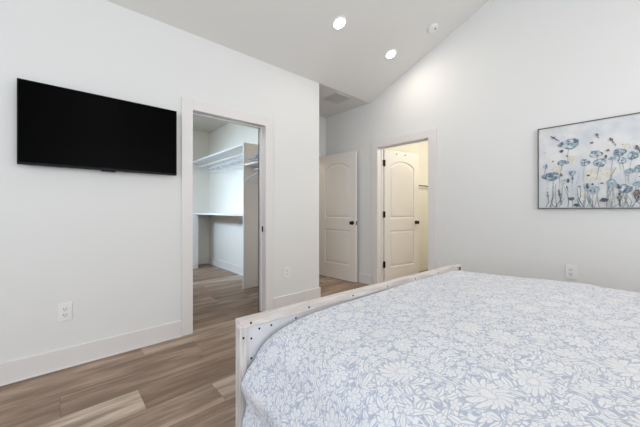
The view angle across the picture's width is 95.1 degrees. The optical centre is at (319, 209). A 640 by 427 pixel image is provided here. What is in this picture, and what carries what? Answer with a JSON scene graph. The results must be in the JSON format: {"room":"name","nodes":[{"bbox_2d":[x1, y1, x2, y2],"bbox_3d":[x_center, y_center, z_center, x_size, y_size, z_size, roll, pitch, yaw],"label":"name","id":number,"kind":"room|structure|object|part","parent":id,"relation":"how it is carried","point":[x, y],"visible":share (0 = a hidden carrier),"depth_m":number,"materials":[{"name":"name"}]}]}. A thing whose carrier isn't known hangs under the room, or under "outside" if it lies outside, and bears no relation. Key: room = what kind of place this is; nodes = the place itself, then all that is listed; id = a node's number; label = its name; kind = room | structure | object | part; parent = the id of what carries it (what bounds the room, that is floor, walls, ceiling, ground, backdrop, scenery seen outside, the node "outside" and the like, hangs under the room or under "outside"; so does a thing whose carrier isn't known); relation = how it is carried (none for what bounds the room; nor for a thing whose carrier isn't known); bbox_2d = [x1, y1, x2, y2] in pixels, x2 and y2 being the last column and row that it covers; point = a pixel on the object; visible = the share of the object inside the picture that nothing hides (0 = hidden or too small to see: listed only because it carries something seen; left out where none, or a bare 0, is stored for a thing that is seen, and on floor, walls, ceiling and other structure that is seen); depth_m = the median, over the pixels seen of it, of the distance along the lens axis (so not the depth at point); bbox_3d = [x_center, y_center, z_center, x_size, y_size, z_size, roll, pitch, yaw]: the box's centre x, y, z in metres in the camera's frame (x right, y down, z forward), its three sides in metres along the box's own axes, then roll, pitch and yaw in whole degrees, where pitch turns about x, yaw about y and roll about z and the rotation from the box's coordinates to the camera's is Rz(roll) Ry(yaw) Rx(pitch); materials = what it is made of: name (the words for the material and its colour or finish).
{"room":"bedroom","nodes":[
{"label":"bedroom","id":0,"kind":"room"},
{"bbox_2d":[193,130,208,257],"bbox_3d":[-3.396,-0.240,5.255,2.985,2.740,0.100,0,0,-42],"label":"wall","id":1,"kind":"structure","parent":0,"point":[200,139],"depth_m":6.04,"materials":[{"name":"paint"}]},
{"bbox_2d":[0,0,427,362],"bbox_3d":[-0.405,-0.240,3.439,8.400,2.740,0.140,0,0,-42],"label":"wall","id":2,"kind":"structure","parent":0,"point":[106,244],"depth_m":2.30,"materials":[{"name":"paint"}]},
{"bbox_2d":[57,302,71,321],"bbox_3d":[-1.821,0.732,2.090,0.080,0.126,0.011,0,0,-42],"label":"wall outlet","id":3,"kind":"object","parent":2,"relation":"attached to","point":[64,311],"visible":1,"depth_m":2.09,"materials":[{"name":"white plastic"}]},
{"bbox_2d":[17,78,176,175],"bbox_3d":[-1.617,-0.567,2.230,0.962,0.564,0.075,0,0,-42],"label":"television","id":4,"kind":"object","parent":2,"relation":"attached to","point":[57,126],"visible":1,"depth_m":2.14,"materials":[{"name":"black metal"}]},
{"bbox_2d":[0,287,320,385],"bbox_3d":[-2.066,1.059,2.519,4.701,0.142,0.986,0,0,-42],"label":"baseboard","id":5,"kind":"structure","parent":2,"relation":"attached to","point":[13,370],"depth_m":2.21,"materials":[{"name":"paint"}]},
{"bbox_2d":[181,97,272,335],"bbox_3d":[-0.927,0.061,2.984,0.962,2.138,0.158,0,0,-42],"label":"trim","id":6,"kind":"structure","parent":2,"relation":"attached to","point":[189,107],"depth_m":2.86,"materials":[{"name":"paint"}]},
{"bbox_2d":[284,267,289,278],"bbox_3d":[-0.382,0.730,3.385,0.080,0.126,0.011,0,0,-42],"label":"wall outlet","id":7,"kind":"object","parent":2,"relation":"attached to","point":[286,269],"visible":1,"depth_m":3.38,"materials":[{"name":"white plastic"}]},
{"bbox_2d":[419,262,427,271],"bbox_3d":[2.502,1.059,4.496,2.465,0.142,2.180,0,0,-42],"label":"baseboard","id":8,"kind":"structure","parent":2,"relation":"attached to","point":[422,266],"depth_m":5.41,"materials":[{"name":"paint"}]},
{"bbox_2d":[0,264,427,426],"bbox_3d":[0.247,1.180,2.715,8.600,0.100,8.750,0,0,-42],"label":"floor","id":9,"kind":"structure","parent":0,"point":[189,380],"depth_m":1.89,"materials":[{"name":"wood"}]},
{"bbox_2d":[193,215,197,268],"bbox_3d":[-2.775,0.615,5.470,0.865,1.030,0.401,0,0,-42],"label":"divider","id":10,"kind":"object","parent":9,"relation":"on","point":[195,217],"visible":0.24,"depth_m":5.59,"materials":[{"name":"white wood"}]},
{"bbox_3d":[-2.663,0.209,5.349,0.850,0.182,0.020,0,0,-42],"label":"drawer","id":11,"kind":"part","parent":10,"relation":"part of","materials":[{"name":"white wood"}]},
{"bbox_3d":[-2.663,0.399,5.349,0.850,0.182,0.020,0,0,-42],"label":"drawer","id":12,"kind":"part","parent":10,"relation":"part of","materials":[{"name":"white wood"}]},
{"bbox_3d":[-2.663,0.589,5.349,0.850,0.182,0.020,0,0,-42],"label":"drawer","id":13,"kind":"part","parent":10,"relation":"part of","materials":[{"name":"white wood"}]},
{"bbox_3d":[-2.663,0.779,5.349,0.850,0.182,0.020,0,0,-42],"label":"drawer","id":14,"kind":"part","parent":10,"relation":"part of","materials":[{"name":"white wood"}]},
{"bbox_3d":[-2.663,0.969,5.349,0.850,0.182,0.020,0,0,-42],"label":"drawer","id":15,"kind":"part","parent":10,"relation":"part of","materials":[{"name":"white wood"}]},
{"bbox_2d":[243,142,257,288],"bbox_3d":[-0.941,0.087,4.303,0.410,2.085,0.022,0,0,-42],"label":"divider","id":16,"kind":"object","parent":9,"relation":"on","point":[250,189],"visible":0.6,"depth_m":4.23,"materials":[{"name":"white wood"}]},
{"bbox_2d":[236,264,460,426],"bbox_3d":[1.107,0.490,1.032,1.985,1.280,2.210,0,0,-40],"label":"bed","id":17,"kind":"object","parent":9,"relation":"on","point":[252,331],"visible":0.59,"depth_m":1.33,"materials":[{"name":"white wood"}]},
{"bbox_3d":[-0.334,0.816,1.244,0.034,0.629,0.046,0,0,-40],"label":"post","id":18,"kind":"part","parent":17,"relation":"part of","materials":[{"name":"white wood"}]},
{"bbox_3d":[0.417,0.483,1.866,1.985,0.036,0.046,0,0,-40],"label":"rail","id":19,"kind":"part","parent":17,"relation":"part of","materials":[{"name":"white wood"}]},
{"bbox_3d":[0.417,0.755,1.867,1.917,0.509,0.028,0,0,-40],"label":"footboard panel","id":20,"kind":"part","parent":17,"relation":"part of","materials":[{"name":"fabric"}]},
{"bbox_2d":[241,270,639,426],"bbox_3d":[1.072,0.686,1.073,2.012,0.549,2.000,0,0,-40],"label":"comforter","id":21,"kind":"object","parent":17,"relation":"on","point":[459,348],"visible":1,"depth_m":0.94,"materials":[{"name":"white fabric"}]},
{"bbox_2d":[209,123,257,266],"bbox_3d":[-1.494,-0.240,5.298,0.100,2.740,2.380,0,0,-42],"label":"wall","id":22,"kind":"structure","parent":0,"point":[225,190],"depth_m":5.49,"materials":[{"name":"paint"}]},
{"bbox_2d":[193,144,242,168],"bbox_3d":[-1.710,-0.893,5.164,0.400,0.106,2.290,0,0,-42],"label":"closet shelf","id":23,"kind":"object","parent":22,"relation":"attached to","point":[238,149],"visible":0.49,"depth_m":5.18,"materials":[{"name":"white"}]},
{"bbox_2d":[196,153,242,168],"bbox_3d":[-1.752,-0.845,5.114,0.031,0.032,2.270,0,0,-42],"label":"closet rod","id":24,"kind":"object","parent":23,"relation":"attached to","point":[242,153],"visible":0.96,"depth_m":5.06,"materials":[{"name":"white metal"}]},
{"bbox_2d":[193,213,242,219],"bbox_3d":[-1.708,0.122,5.166,0.395,0.116,2.289,0,0,-42],"label":"shelf","id":25,"kind":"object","parent":22,"relation":"attached to","point":[235,216],"depth_m":5.15,"materials":[{"name":"white wood"}]},
{"bbox_2d":[198,257,242,274],"bbox_3d":[-2.281,1.059,4.017,2.785,0.142,3.230,0,0,-42],"label":"baseboard","id":26,"kind":"structure","parent":22,"relation":"attached to","point":[203,260],"depth_m":5.65,"materials":[{"name":"paint"}]},
{"bbox_2d":[106,0,488,132],"bbox_3d":[-0.751,-2.205,1.816,5.915,1.190,8.750,0,0,-42],"label":"ceiling","id":27,"kind":"structure","parent":0,"point":[298,37],"depth_m":3.11,"materials":[{"name":"paint"}]},
{"bbox_2d":[321,92,351,103],"bbox_3d":[0.238,-1.606,4.234,0.310,0.008,0.310,0,0,-42],"label":"ceiling vent","id":28,"kind":"object","parent":27,"relation":"in","point":[335,98],"visible":1,"depth_m":4.22,"materials":[{"name":"metal"}]},
{"bbox_2d":[332,15,346,30],"bbox_3d":[0.197,-1.895,2.976,0.166,0.067,0.155,0,0,-42],"label":"recessed light","id":29,"kind":"object","parent":27,"relation":"in","point":[339,22],"visible":1,"depth_m":2.96,"materials":[{"name":"white plastic"}]},
{"bbox_2d":[384,48,397,59],"bbox_3d":[0.865,-1.896,3.573,0.166,0.067,0.155,0,0,-42],"label":"recessed light","id":30,"kind":"object","parent":27,"relation":"in","point":[391,53],"visible":1,"depth_m":3.56,"materials":[{"name":"white plastic"}]},
{"bbox_2d":[427,23,438,33],"bbox_3d":[1.296,-2.073,3.356,0.124,0.065,0.119,0,0,-42],"label":"smoke detector","id":31,"kind":"object","parent":27,"relation":"attached to","point":[433,28],"visible":1,"depth_m":3.33,"materials":[{"name":"white plastic"}]},
{"bbox_2d":[319,116,325,274],"bbox_3d":[-0.348,-0.240,4.796,1.130,2.740,0.100,0,0,-42],"label":"wall","id":32,"kind":"structure","parent":0,"point":[322,120],"depth_m":5.09,"materials":[{"name":"paint"}]},
{"bbox_2d":[319,151,325,156],"bbox_3d":[-0.279,-0.006,4.779,1.000,1.988,0.018,0,0,-42],"label":"trim","id":33,"kind":"structure","parent":32,"relation":"attached to","point":[321,154],"depth_m":5.04,"materials":[{"name":"paint"}]},
{"bbox_2d":[326,0,639,291],"bbox_3d":[1.694,-0.790,3.446,0.100,3.840,7.900,0,0,-42],"label":"wall","id":34,"kind":"structure","parent":0,"point":[514,69],"depth_m":3.05,"materials":[{"name":"paint"}]},
{"bbox_2d":[208,263,370,284],"bbox_3d":[-0.888,1.123,4.995,3.535,0.013,0.988,0,0,22],"label":"trim","id":35,"kind":"structure","parent":34,"relation":"attached to","point":[208,263],"depth_m":5.19,"materials":[{"name":"paint"}]},
{"bbox_2d":[320,151,356,282],"bbox_3d":[0.276,0.110,4.776,0.795,2.025,0.140,0,0,44],"label":"door","id":36,"kind":"structure","parent":34,"relation":"in","point":[338,172],"depth_m":4.73,"materials":[{"name":"paint"}]},
{"bbox_2d":[357,272,371,284],"bbox_3d":[2.163,1.059,2.839,0.016,0.142,6.170,0,0,-42],"label":"baseboard","id":37,"kind":"structure","parent":34,"relation":"attached to","point":[365,278],"depth_m":4.47,"materials":[{"name":"paint"}]},
{"bbox_2d":[383,149,419,281],"bbox_3d":[1.271,0.110,4.591,0.795,2.025,0.140,0,0,-32],"label":"door","id":38,"kind":"structure","parent":34,"relation":"in","point":[401,222],"depth_m":4.56,"materials":[{"name":"paint"}]},
{"bbox_2d":[372,128,436,283],"bbox_3d":[1.161,0.058,4.048,0.148,2.145,0.997,0,0,-42],"label":"trim","id":39,"kind":"structure","parent":34,"relation":"attached to","point":[430,135],"depth_m":4.13,"materials":[{"name":"paint"}]},
{"bbox_2d":[565,265,576,279],"bbox_3d":[2.304,0.573,2.686,0.011,0.126,0.080,0,0,-42],"label":"wall outlet","id":40,"kind":"object","parent":34,"relation":"attached to","point":[570,270],"visible":1,"depth_m":2.68,"materials":[{"name":"white plastic"}]},
{"bbox_2d":[538,112,639,208],"bbox_3d":[2.515,-0.395,2.433,0.037,0.774,1.150,0,0,-42],"label":"framed painting","id":41,"kind":"object","parent":34,"relation":"attached to","point":[592,164],"visible":1,"depth_m":2.57,"materials":[{"name":"paint"}]},
{"bbox_3d":[-0.454,-0.240,4.061,0.010,2.740,0.850,0,0,-42],"label":"lining","id":42,"kind":"object","parent":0,"visible":0},
{"bbox_2d":[245,161,257,166],"bbox_3d":[-0.626,-0.605,3.957,0.385,0.089,0.914,0,0,-42],"label":"closet shelf","id":43,"kind":"object","parent":42,"relation":"attached to","point":[253,164],"visible":0.22,"depth_m":4.06,"materials":[{"name":"white wood"}]}
]}

